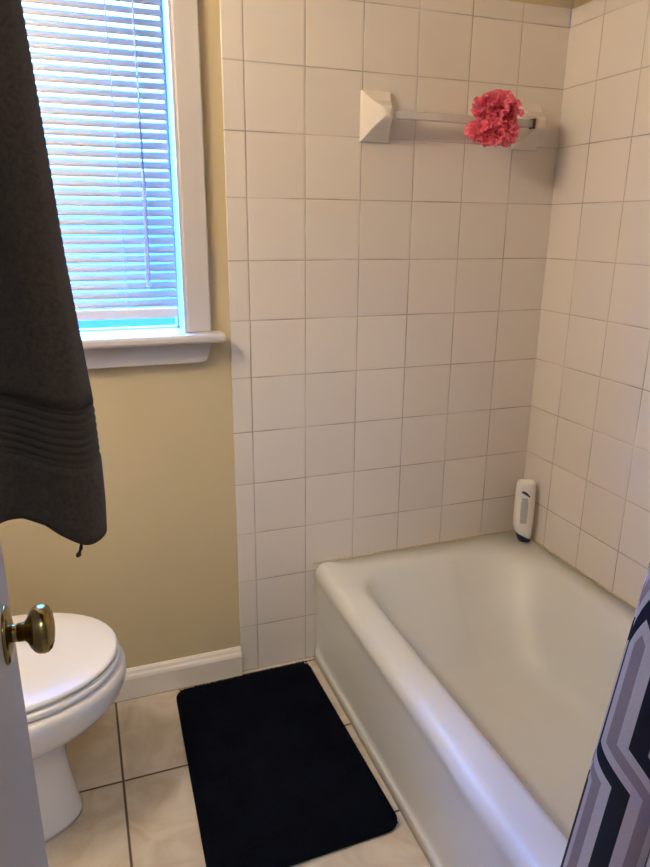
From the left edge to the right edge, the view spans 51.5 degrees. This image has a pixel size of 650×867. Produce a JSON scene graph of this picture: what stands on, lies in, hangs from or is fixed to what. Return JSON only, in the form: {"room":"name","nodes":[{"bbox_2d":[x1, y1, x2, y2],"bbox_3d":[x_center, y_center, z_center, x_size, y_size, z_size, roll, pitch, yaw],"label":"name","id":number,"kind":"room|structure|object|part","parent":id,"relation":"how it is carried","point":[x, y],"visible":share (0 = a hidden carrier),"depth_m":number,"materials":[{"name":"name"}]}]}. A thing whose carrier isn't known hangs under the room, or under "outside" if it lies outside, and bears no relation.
{"room":"bathroom","nodes":[
{"label":"bathroom","id":0,"kind":"room"},
{"bbox_2d":[45,657,430,866],"bbox_3d":[0.109,1.171,0.733,3.000,0.050,3.120,-6,18,-19],"label":"floor","id":1,"kind":"structure","parent":0,"point":[130,770],"depth_m":1.60,"materials":[{"name":"beige tile"}]},
{"bbox_2d":[12,613,125,842],"bbox_3d":[-0.788,0.533,1.395,0.725,0.765,0.460,-6,18,-19],"label":"toilet","id":2,"kind":"object","parent":1,"relation":"on","point":[68,688],"visible":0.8,"depth_m":1.42,"materials":[{"name":"white ceramic"}]},
{"bbox_3d":[-0.666,0.481,1.426,0.435,0.018,0.362,-6,18,-19],"label":"lid","id":3,"kind":"part","parent":2,"relation":"part of","materials":[{"name":"white plastic"}]},
{"bbox_3d":[-0.664,0.499,1.432,0.439,0.021,0.368,-6,18,-19],"label":"seat","id":4,"kind":"part","parent":2,"relation":"part of","materials":[{"name":"white plastic"}]},
{"bbox_2d":[176,661,397,866],"bbox_3d":[-0.144,0.819,1.737,0.450,0.028,0.658,-6,18,-19],"label":"bath mat","id":5,"kind":"object","parent":1,"relation":"on","point":[278,778],"visible":1,"depth_m":1.66,"materials":[{"name":"black fabric"}]},
{"bbox_2d":[315,531,635,866],"bbox_3d":[0.567,0.732,1.522,0.738,0.332,1.528,-6,18,-19],"label":"bathtub","id":6,"kind":"object","parent":1,"relation":"on","point":[476,676],"visible":0.94,"depth_m":1.80,"materials":[{"name":"ceramic"}]},
{"bbox_2d":[513,479,535,541],"bbox_3d":[0.640,0.249,2.166,0.063,0.214,0.044,3,18,10],"label":"shampoo bottle","id":7,"kind":"object","parent":6,"relation":"on","point":[525,493],"visible":1,"depth_m":2.14,"materials":[{"name":"white plastic"}]},
{"bbox_2d":[520,498,527,523],"bbox_3d":[0.634,0.247,2.143,0.023,0.088,0.001,3,18,10],"label":"print","id":8,"kind":"object","parent":7,"relation":"attached to","point":[524,504],"depth_m":2.14},
{"bbox_2d":[0,0,573,668],"bbox_3d":[-0.321,-0.440,1.755,2.240,2.420,0.134,-6,18,-19],"label":"wall","id":9,"kind":"structure","parent":0,"point":[162,575],"depth_m":1.81,"materials":[{"name":"beige paint"}]},
{"bbox_2d":[80,0,225,368],"bbox_3d":[-0.649,-0.698,1.513,0.786,1.110,0.200,-6,18,-19],"label":"window","id":10,"kind":"structure","parent":9,"relation":"in","point":[115,347],"depth_m":1.64,"materials":[{"name":"white paint"}]},
{"bbox_2d":[21,0,177,320],"bbox_3d":[-0.643,-0.713,1.494,0.578,0.925,0.046,-6,18,-19],"label":"window blind","id":11,"kind":"object","parent":10,"relation":"attached to","point":[125,268],"visible":0.84,"depth_m":1.57,"materials":[{"name":"white plastic"}]},
{"bbox_3d":[-0.488,-0.718,1.557,0.002,0.865,0.027,-6,18,-19],"label":"ladder cord","id":12,"kind":"part","parent":11,"relation":"part of","materials":[{"name":"white plastic"}]},
{"bbox_3d":[-0.649,-0.284,1.631,0.578,0.025,0.026,-6,18,-19],"label":"rail","id":13,"kind":"part","parent":11,"relation":"part of","materials":[{"name":"white plastic"}]},
{"bbox_3d":[-0.670,-0.721,1.568,0.600,0.966,0.030,-6,18,-19],"label":"sash","id":14,"kind":"part","parent":10,"relation":"part of","materials":[{"name":"white paint"}]},
{"bbox_3d":[-0.634,-0.723,1.462,0.733,1.032,0.020,-6,18,-19],"label":"casing","id":15,"kind":"part","parent":10,"relation":"part of","materials":[{"name":"white paint"}]},
{"bbox_2d":[114,646,241,702],"bbox_3d":[-0.749,0.739,1.873,1.054,0.091,0.019,-6,18,-19],"label":"baseboard","id":16,"kind":"structure","parent":9,"relation":"attached to","point":[159,677],"depth_m":1.98,"materials":[{"name":"beige paint"}]},
{"bbox_2d":[219,0,257,671],"bbox_3d":[-0.224,-0.169,1.798,0.053,1.878,0.006,-6,18,-19],"label":"trim","id":17,"kind":"structure","parent":9,"relation":"attached to","point":[231,27],"depth_m":1.75,"materials":[{"name":"ceramic"}]},
{"bbox_2d":[242,0,568,668],"bbox_3d":[0.230,-0.192,1.963,0.913,1.832,0.006,-6,18,-19],"label":"tile wall","id":18,"kind":"structure","parent":9,"relation":"attached to","point":[396,286],"depth_m":1.88,"materials":[{"name":"tile"}]},
{"bbox_2d":[359,90,546,150],"bbox_3d":[0.356,-0.821,1.766,0.541,0.120,0.081,-6,18,-19],"label":"towel bar","id":19,"kind":"object","parent":9,"relation":"attached to","point":[377,113],"visible":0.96,"depth_m":1.72,"materials":[{"name":"beige ceramic"}]},
{"bbox_3d":[0.141,-0.800,1.691,0.084,0.120,0.081,-6,18,-19],"label":"ceramic post","id":20,"kind":"part","parent":19,"relation":"part of","materials":[{"name":"beige ceramic"}]},
{"bbox_3d":[0.362,-0.816,1.751,0.432,0.019,0.019,-6,18,-19],"label":"rod","id":21,"kind":"part","parent":19,"relation":"part of","materials":[{"name":"white plastic"}]},
{"bbox_2d":[464,89,524,147],"bbox_3d":[0.434,-0.801,1.718,0.113,0.140,0.151,15,22,39],"label":"bath pouf","id":22,"kind":"object","parent":19,"relation":"hanging from","point":[498,109],"visible":1,"depth_m":1.70,"materials":[{"name":"pink plastic"}]},
{"bbox_3d":[0.571,-0.842,1.841,0.084,0.120,0.081,-6,18,-19],"label":"ceramic post","id":23,"kind":"part","parent":19,"relation":"part of","materials":[{"name":"beige ceramic"}]},
{"bbox_2d":[529,118,535,128],"bbox_3d":[0.562,-0.836,1.821,0.014,0.025,0.025,-6,18,-19],"label":"socket","id":24,"kind":"object","parent":19,"relation":"attached to","point":[532,121],"depth_m":1.81,"materials":[{"name":"silver metal"}]},
{"bbox_2d":[355,0,570,27],"bbox_3d":[0.238,-1.089,1.687,0.913,0.046,0.006,-6,18,-19],"label":"trim","id":25,"kind":"structure","parent":9,"relation":"attached to","point":[498,9],"depth_m":1.76,"materials":[{"name":"ceramic"}]},
{"bbox_2d":[573,0,591,7],"bbox_3d":[0.997,-0.285,1.291,0.094,2.420,1.670,-6,18,-19],"label":"wall","id":26,"kind":"structure","parent":0,"point":[577,3],"depth_m":1.81,"materials":[{"name":"beige paint"}]},
{"bbox_2d":[313,529,635,609],"bbox_3d":[0.576,0.577,1.461,0.735,0.006,1.560,-6,18,-19],"label":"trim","id":27,"kind":"structure","parent":26,"relation":"attached to","point":[319,562],"depth_m":2.10,"materials":[{"name":"beige"}]},
{"bbox_2d":[524,0,649,607],"bbox_3d":[0.929,-0.015,1.411,0.006,1.832,1.560,-6,18,-19],"label":"tile wall","id":28,"kind":"structure","parent":26,"relation":"attached to","point":[588,451],"depth_m":1.83,"materials":[{"name":"tile"}]},
{"bbox_2d":[570,0,638,26],"bbox_3d":[0.937,-0.913,1.135,0.006,0.046,1.560,-6,18,-19],"label":"trim","id":29,"kind":"structure","parent":26,"relation":"attached to","point":[592,9],"depth_m":1.75,"materials":[{"name":"ceramic"}]},
{"bbox_3d":[0.257,0.031,0.240,2.046,2.420,0.110,-6,18,-19],"label":"wall","id":30,"kind":"structure","parent":0,"visible":0},
{"bbox_2d":[0,540,54,866],"bbox_3d":[-0.258,0.149,0.483,0.084,2.027,0.572,-6,18,-19],"label":"door","id":31,"kind":"structure","parent":30,"relation":"in","point":[22,842],"depth_m":0.71,"materials":[{"name":"white paint"}]},
{"bbox_3d":[-0.313,0.212,0.731,0.037,0.054,0.054,-6,18,-19],"label":"knob","id":32,"kind":"part","parent":31,"relation":"part of","materials":[{"name":"gold metal"}]},
{"bbox_3d":[0.192,-0.925,0.848,0.025,0.025,1.559,-6,18,-19],"label":"curtain rod","id":33,"kind":"object","parent":30,"relation":"attached to","visible":0},
{"bbox_2d":[560,563,649,866],"bbox_3d":[0.389,0.111,0.583,0.078,1.869,0.331,-6,18,-19],"label":"shower curtain","id":34,"kind":"object","parent":33,"relation":"hanging from","point":[611,826],"visible":1,"depth_m":0.78,"materials":[{"name":"fabric"}]},
{"bbox_3d":[-0.302,-0.607,0.431,0.036,0.080,0.030,-6,18,-19],"label":"hook","id":35,"kind":"object","parent":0,"visible":0},
{"bbox_2d":[0,0,106,557],"bbox_3d":[-0.281,-0.256,0.585,0.115,0.764,0.125,-6,18,-19],"label":"bath towel","id":36,"kind":"object","parent":35,"relation":"hanging from","point":[51,470],"visible":1,"depth_m":0.59,"materials":[{"name":"grey fabric"}]},
{"bbox_3d":[-0.282,-0.327,0.563,0.112,0.615,0.125,-6,18,-19],"label":"terry panel","id":37,"kind":"part","parent":36,"relation":"part of","materials":[{"name":"grey fabric"}]},
{"bbox_3d":[-0.284,0.049,0.680,0.115,0.096,0.126,-6,18,-19],"label":"hem panel","id":38,"kind":"part","parent":36,"relation":"part of","materials":[{"name":"grey fabric"}]}
]}

